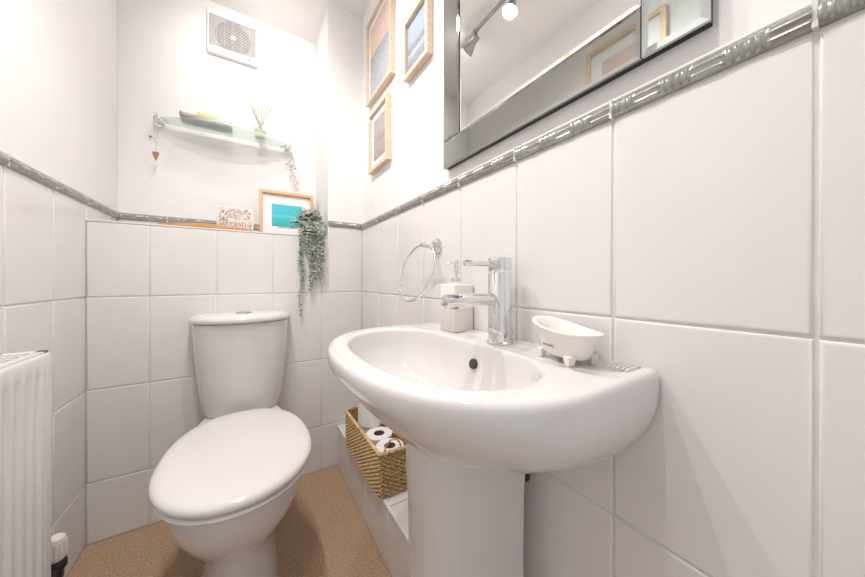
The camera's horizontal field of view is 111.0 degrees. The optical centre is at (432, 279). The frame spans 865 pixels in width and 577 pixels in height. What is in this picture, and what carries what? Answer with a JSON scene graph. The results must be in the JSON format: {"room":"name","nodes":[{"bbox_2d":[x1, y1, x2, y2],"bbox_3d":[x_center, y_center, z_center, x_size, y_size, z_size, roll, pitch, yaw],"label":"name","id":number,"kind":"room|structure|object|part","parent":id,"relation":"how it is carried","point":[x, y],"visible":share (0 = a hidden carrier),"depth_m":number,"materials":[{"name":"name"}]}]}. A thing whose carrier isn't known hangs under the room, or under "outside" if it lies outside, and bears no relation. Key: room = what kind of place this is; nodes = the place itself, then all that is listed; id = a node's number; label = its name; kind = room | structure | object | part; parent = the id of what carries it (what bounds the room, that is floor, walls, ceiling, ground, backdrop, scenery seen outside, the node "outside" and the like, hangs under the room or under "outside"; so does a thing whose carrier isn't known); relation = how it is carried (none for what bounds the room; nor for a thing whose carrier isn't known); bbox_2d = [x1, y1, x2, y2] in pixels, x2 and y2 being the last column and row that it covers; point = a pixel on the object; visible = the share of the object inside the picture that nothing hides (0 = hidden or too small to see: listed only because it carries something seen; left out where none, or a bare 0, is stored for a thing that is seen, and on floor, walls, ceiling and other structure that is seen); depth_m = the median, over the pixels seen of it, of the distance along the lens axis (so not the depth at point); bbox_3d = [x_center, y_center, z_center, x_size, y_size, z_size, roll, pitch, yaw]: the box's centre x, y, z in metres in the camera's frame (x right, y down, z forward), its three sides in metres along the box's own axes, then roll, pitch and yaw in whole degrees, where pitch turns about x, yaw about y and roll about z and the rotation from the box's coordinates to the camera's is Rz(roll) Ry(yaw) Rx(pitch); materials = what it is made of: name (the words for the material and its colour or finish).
{"room":"bathroom","nodes":[
{"label":"bathroom","id":0,"kind":"room"},
{"bbox_2d":[0,0,120,576],"bbox_3d":[-0.824,-0.224,0.306,0.132,2.325,2.289,0,0,-32],"label":"wall","id":1,"kind":"structure","parent":0,"point":[58,58],"depth_m":0.89,"materials":[{"name":"white tile"}]},
{"bbox_2d":[0,350,50,576],"bbox_3d":[-0.726,0.464,0.367,0.080,0.608,0.690,0,0,-32],"label":"radiator","id":2,"kind":"object","parent":1,"relation":"attached to","point":[25,377],"visible":1,"depth_m":0.61,"materials":[{"name":"white metal"}]},
{"bbox_2d":[0,350,48,368],"bbox_3d":[-0.727,0.163,0.366,0.077,0.006,0.690,0,0,-32],"label":"grille","id":3,"kind":"object","parent":2,"relation":"attached to","point":[20,360],"depth_m":0.62,"materials":[{"name":"white metal"}]},
{"bbox_2d":[51,533,68,576],"bbox_3d":[-0.914,0.660,0.709,0.037,0.132,0.077,0,0,-32],"label":"radiator valve","id":4,"kind":"object","parent":2,"relation":"attached to","point":[59,541],"visible":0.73,"depth_m":0.71,"materials":[{"name":"beige plastic"}]},
{"bbox_2d":[86,219,327,544],"bbox_3d":[-0.952,0.362,1.394,0.825,1.153,0.305,0,0,-32],"label":"wall ledge","id":5,"kind":"object","parent":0,"point":[145,282],"visible":0.62,"depth_m":1.15,"materials":[{"name":"white tile"}]},
{"bbox_2d":[157,223,251,230],"bbox_3d":[-1.012,-0.233,1.327,0.368,0.036,0.020,0,0,-32],"label":"wooden board","id":6,"kind":"object","parent":5,"relation":"on","point":[202,225],"visible":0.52,"depth_m":1.32,"materials":[{"name":"brown wood"}]},
{"bbox_2d":[216,205,253,230],"bbox_3d":[-0.941,-0.279,1.421,0.147,0.131,0.029,0,0,-32],"label":"decorative sign","id":7,"kind":"object","parent":5,"relation":"on","point":[243,218],"visible":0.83,"depth_m":1.41,"materials":[{"name":"white wood"}]},
{"bbox_2d":[259,189,313,234],"bbox_3d":[-0.780,-0.344,1.601,0.262,0.257,0.065,0,0,-32],"label":"picture frame","id":8,"kind":"object","parent":5,"relation":"on","point":[276,208],"visible":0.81,"depth_m":1.59,"materials":[{"name":"white paper"}]},
{"bbox_2d":[272,203,301,227],"bbox_3d":[-0.782,-0.343,1.603,0.149,0.122,0.019,0,0,-32],"label":"print","id":9,"kind":"object","parent":8,"relation":"attached to","point":[282,213],"depth_m":1.60},
{"bbox_2d":[289,208,325,315],"bbox_3d":[-0.612,-0.095,1.453,0.170,0.526,0.173,0,0,-32],"label":"trailing plant","id":10,"kind":"object","parent":5,"relation":"on","point":[308,223],"visible":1,"depth_m":1.42,"materials":[{"name":"green plant"}]},
{"bbox_3d":[-0.616,-0.246,1.486,0.076,0.062,0.076,0,0,-32],"label":"pot","id":11,"kind":"part","parent":10,"relation":"part of","materials":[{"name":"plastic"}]},
{"bbox_2d":[117,0,315,231],"bbox_3d":[-1.112,-0.224,1.538,0.945,2.325,0.132,0,0,-32],"label":"wall","id":12,"kind":"structure","parent":0,"point":[165,66],"depth_m":1.46,"materials":[{"name":"white paint"}]},
{"bbox_2d":[153,115,291,153],"bbox_3d":[-0.993,-0.725,1.450,0.580,0.042,0.167,0,0,-32],"label":"glass shelf","id":13,"kind":"object","parent":12,"relation":"attached to","point":[199,124],"visible":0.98,"depth_m":1.42,"materials":[{"name":"white"}]},
{"bbox_2d":[152,112,158,160],"bbox_3d":[-1.234,-0.641,1.326,0.017,0.225,0.021,0,0,25],"label":"pendant","id":14,"kind":"object","parent":13,"relation":"hanging from","point":[155,154],"visible":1,"depth_m":1.32,"materials":[{"name":"wood"}]},
{"bbox_2d":[179,110,231,123],"bbox_3d":[-1.056,-0.737,1.397,0.193,0.018,0.090,0,0,-32],"label":"tray","id":15,"kind":"object","parent":13,"relation":"on","point":[182,114],"visible":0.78,"depth_m":1.33,"materials":[{"name":"grey stone"}]},
{"bbox_2d":[197,112,217,119],"bbox_3d":[-1.050,-0.748,1.390,0.075,0.029,0.058,0,0,-32],"label":"soap bar","id":16,"kind":"object","parent":15,"relation":"in","point":[198,113],"visible":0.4,"depth_m":1.37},
{"bbox_2d":[250,103,271,134],"bbox_3d":[-0.877,-0.816,1.520,0.100,0.174,0.050,0,0,-32],"label":"reed diffuser","id":17,"kind":"object","parent":13,"relation":"on","point":[259,129],"visible":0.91,"depth_m":1.51,"materials":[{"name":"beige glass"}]},
{"bbox_2d":[283,142,296,178],"bbox_3d":[-0.769,-0.647,1.607,0.070,0.196,0.018,0,0,-32],"label":"bead garland","id":18,"kind":"object","parent":13,"relation":"hanging from","point":[287,159],"visible":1,"depth_m":1.61,"materials":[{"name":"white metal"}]},
{"bbox_2d":[207,8,256,67],"bbox_3d":[-1.018,-1.229,1.519,0.210,0.210,0.026,0,0,-32],"label":"fan","id":19,"kind":"object","parent":12,"relation":"attached to","point":[228,37],"visible":1,"depth_m":1.51,"materials":[{"name":"white plastic"}]},
{"bbox_3d":[-1.056,-1.236,1.498,0.053,0.040,0.004,0,0,-32],"label":"blade","id":20,"kind":"part","parent":19,"relation":"part of","materials":[{"name":"white plastic"}]},
{"bbox_3d":[-1.023,-1.236,1.527,0.202,0.165,0.004,0,0,-32],"label":"plate","id":21,"kind":"part","parent":19,"relation":"part of","materials":[{"name":"white plastic"}]},
{"bbox_2d":[66,465,391,576],"bbox_3d":[-0.358,0.938,0.607,1.241,0.001,2.509,0,0,-32],"label":"floor","id":22,"kind":"structure","parent":0,"point":[323,532],"depth_m":1.04,"materials":[{"name":"beige carpet"}]},
{"bbox_2d":[148,309,311,576],"bbox_3d":[-0.628,0.532,0.975,0.382,0.813,0.741,0,0,-32],"label":"toilet","id":23,"kind":"object","parent":22,"relation":"on","point":[222,490],"visible":1,"depth_m":0.85,"materials":[{"name":"white ceramic"}]},
{"bbox_3d":[-0.577,0.501,0.893,0.382,0.030,0.547,0,0,-32],"label":"lid","id":24,"kind":"part","parent":23,"relation":"part of","materials":[{"name":"white plastic"}]},
{"bbox_3d":[-0.577,0.526,0.893,0.376,0.015,0.541,0,0,-32],"label":"seat","id":25,"kind":"part","parent":23,"relation":"part of","materials":[{"name":"white plastic"}]},
{"bbox_3d":[-0.770,0.150,1.209,0.358,0.037,0.194,0,0,-32],"label":"cistern lid","id":26,"kind":"part","parent":23,"relation":"part of","materials":[{"name":"white ceramic"}]},
{"bbox_2d":[327,322,659,576],"bbox_3d":[0.011,0.533,0.590,0.392,0.810,0.603,0,0,-32],"label":"basin","id":27,"kind":"object","parent":22,"relation":"on","point":[475,418],"visible":0.95,"depth_m":0.45,"materials":[{"name":"white ceramic"}]},
{"bbox_2d":[441,260,472,332],"bbox_3d":[0.065,0.042,0.807,0.068,0.190,0.066,0,0,-32],"label":"soap dispenser","id":28,"kind":"object","parent":27,"relation":"on","point":[461,319],"visible":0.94,"depth_m":0.79,"materials":[{"name":"white ceramic"}]},
{"bbox_2d":[441,257,514,345],"bbox_3d":[0.101,0.045,0.619,0.186,0.185,0.057,0,0,-32],"label":"mixer tap","id":29,"kind":"object","parent":27,"relation":"on","point":[498,299],"visible":1,"depth_m":0.62,"materials":[{"name":"silver metal"}]},
{"bbox_3d":[0.080,0.042,0.606,0.136,0.028,0.028,0,0,-32],"label":"spout","id":30,"kind":"part","parent":29,"relation":"part of","materials":[{"name":"silver metal"}]},
{"bbox_3d":[0.098,-0.034,0.617,0.083,0.012,0.012,0,0,-32],"label":"lever","id":31,"kind":"part","parent":29,"relation":"part of","materials":[{"name":"silver metal"}]},
{"bbox_3d":[0.179,0.120,0.661,0.009,0.034,0.009,0,0,24],"label":"pop rod","id":32,"kind":"part","parent":29,"relation":"part of","materials":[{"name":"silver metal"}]},
{"bbox_3d":[0.011,0.257,0.590,0.392,0.251,0.603,0,0,-32],"label":"bowl","id":33,"kind":"part","parent":27,"relation":"part of","materials":[{"name":"white ceramic"}]},
{"bbox_2d":[532,316,603,366],"bbox_3d":[0.227,0.102,0.508,0.077,0.066,0.134,0,0,-18],"label":"soap dish","id":34,"kind":"object","parent":27,"relation":"on","point":[570,341],"visible":1,"depth_m":0.48,"materials":[{"name":"white ceramic"}]},
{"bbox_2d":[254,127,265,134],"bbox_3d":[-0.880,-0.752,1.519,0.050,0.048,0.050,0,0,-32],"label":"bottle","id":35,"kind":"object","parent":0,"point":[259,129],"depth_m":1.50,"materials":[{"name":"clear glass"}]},
{"bbox_2d":[209,0,369,42],"bbox_3d":[-0.358,-1.417,0.607,1.241,0.060,2.509,0,0,-32],"label":"ceiling","id":36,"kind":"structure","parent":0,"point":[301,18],"depth_m":1.54,"materials":[{"name":"white paint"}]},
{"bbox_2d":[316,2,362,468],"bbox_3d":[-0.518,-0.224,1.729,0.327,2.325,0.436,0,0,-32],"label":"wall column","id":37,"kind":"structure","parent":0,"point":[339,40],"depth_m":1.53,"materials":[{"name":"white paint"}]},
{"bbox_2d":[337,424,408,576],"bbox_3d":[-0.182,0.835,1.144,0.133,0.206,0.935,0,0,-32],"label":"ledge","id":38,"kind":"structure","parent":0,"point":[386,519],"depth_m":1.01,"materials":[{"name":"white tile"}]},
{"bbox_2d":[345,400,406,499],"bbox_3d":[-0.228,0.637,1.190,0.137,0.189,0.415,0,0,-32],"label":"wicker basket","id":39,"kind":"object","parent":38,"relation":"on","point":[385,472],"visible":0.63,"depth_m":1.03,"materials":[{"name":"brown wicker"}]},
{"bbox_2d":[361,424,381,432],"bbox_3d":[-0.262,0.651,1.244,0.102,0.112,0.102,0,0,-32],"label":"toilet roll","id":40,"kind":"object","parent":39,"relation":"in","point":[365,430],"visible":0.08,"depth_m":1.19,"materials":[{"name":"paper"}]},
{"bbox_2d":[358,401,381,427],"bbox_3d":[-0.259,0.539,1.241,0.102,0.112,0.102,0,0,-32],"label":"toilet roll","id":41,"kind":"object","parent":40,"relation":"on","point":[366,419],"visible":0.48,"depth_m":1.19,"materials":[{"name":"paper"}]},
{"bbox_2d":[366,427,391,445],"bbox_3d":[-0.208,0.651,1.157,0.102,0.112,0.102,0,0,-32],"label":"toilet roll","id":42,"kind":"object","parent":39,"relation":"in","point":[376,434],"visible":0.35,"depth_m":1.15,"materials":[{"name":"paper"}]},
{"bbox_2d":[375,438,403,451],"bbox_3d":[-0.154,0.651,1.070,0.102,0.112,0.102,0,0,-32],"label":"toilet roll","id":43,"kind":"object","parent":39,"relation":"in","point":[393,444],"visible":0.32,"depth_m":1.08,"materials":[{"name":"paper"}]},
{"bbox_3d":[-0.136,0.565,1.019,0.067,0.044,0.008,0,0,-32],"label":"handle","id":44,"kind":"part","parent":39,"relation":"part of","materials":[{"name":"brown wicker"}]},
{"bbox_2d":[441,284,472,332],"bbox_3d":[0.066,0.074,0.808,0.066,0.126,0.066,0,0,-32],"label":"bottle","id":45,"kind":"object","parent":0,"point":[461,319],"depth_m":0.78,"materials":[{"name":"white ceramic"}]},
{"bbox_2d":[361,0,864,576],"bbox_3d":[0.197,-0.224,0.764,0.132,2.325,1.988,0,0,-32],"label":"wall","id":46,"kind":"structure","parent":0,"point":[700,210],"depth_m":0.41,"materials":[{"name":"white tile"}]},
{"bbox_2d":[368,92,391,174],"bbox_3d":[-0.242,-0.649,1.347,0.022,0.280,0.222,0,0,-32],"label":"picture frame","id":47,"kind":"object","parent":46,"relation":"attached to","point":[380,118],"visible":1,"depth_m":1.33,"materials":[{"name":"brown wood"}]},
{"bbox_2d":[374,109,384,160],"bbox_3d":[-0.242,-0.649,1.347,0.001,0.186,0.132,0,0,-32],"label":"print","id":48,"kind":"object","parent":47,"relation":"attached to","point":[379,125],"depth_m":1.34},
{"bbox_2d":[366,0,394,107],"bbox_3d":[-0.240,-1.046,1.345,0.022,0.390,0.293,0,0,-32],"label":"picture frame","id":49,"kind":"object","parent":46,"relation":"attached to","point":[380,29],"visible":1,"depth_m":1.33,"materials":[{"name":"brown wood"}]},
{"bbox_2d":[371,0,388,95],"bbox_3d":[-0.240,-1.046,1.345,0.001,0.320,0.227,0,0,-32],"label":"print","id":50,"kind":"object","parent":49,"relation":"attached to","point":[380,29],"depth_m":1.33},
{"bbox_2d":[403,0,432,83],"bbox_3d":[-0.054,-0.849,1.046,0.022,0.215,0.175,0,0,-32],"label":"picture frame","id":51,"kind":"object","parent":46,"relation":"attached to","point":[418,26],"visible":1,"depth_m":1.04,"materials":[{"name":"brown wood"}]},
{"bbox_2d":[408,1,424,70],"bbox_3d":[-0.053,-0.849,1.047,0.001,0.185,0.145,0,0,-32],"label":"print","id":52,"kind":"object","parent":51,"relation":"attached to","point":[416,29],"depth_m":1.05},
{"bbox_2d":[399,238,441,301],"bbox_3d":[-0.031,-0.033,0.928,0.106,0.201,0.191,0,0,-32],"label":"towel ring","id":53,"kind":"object","parent":46,"relation":"attached to","point":[435,246],"visible":1,"depth_m":0.93,"materials":[{"name":"silver metal"}]},
{"bbox_3d":[-0.012,-0.108,0.934,0.053,0.022,0.019,0,0,-32],"label":"post","id":54,"kind":"part","parent":53,"relation":"part of","materials":[{"name":"silver metal"}]},
{"bbox_3d":[0.011,-0.107,0.949,0.012,0.053,0.053,0,0,-32],"label":"wall plate","id":55,"kind":"part","parent":53,"relation":"part of","materials":[{"name":"silver metal"}]},
{"bbox_2d":[443,0,712,169],"bbox_3d":[0.200,-0.731,0.640,0.020,0.798,0.606,0,0,-32],"label":"wall mirror","id":56,"kind":"object","parent":46,"relation":"attached to","point":[509,65],"visible":1,"depth_m":0.61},
{"bbox_3d":[0.196,-0.731,0.638,0.006,0.640,0.448,0,0,-32],"label":"glass","id":57,"kind":"part","parent":56,"relation":"part of","materials":[{"name":"mirror"}]}
]}

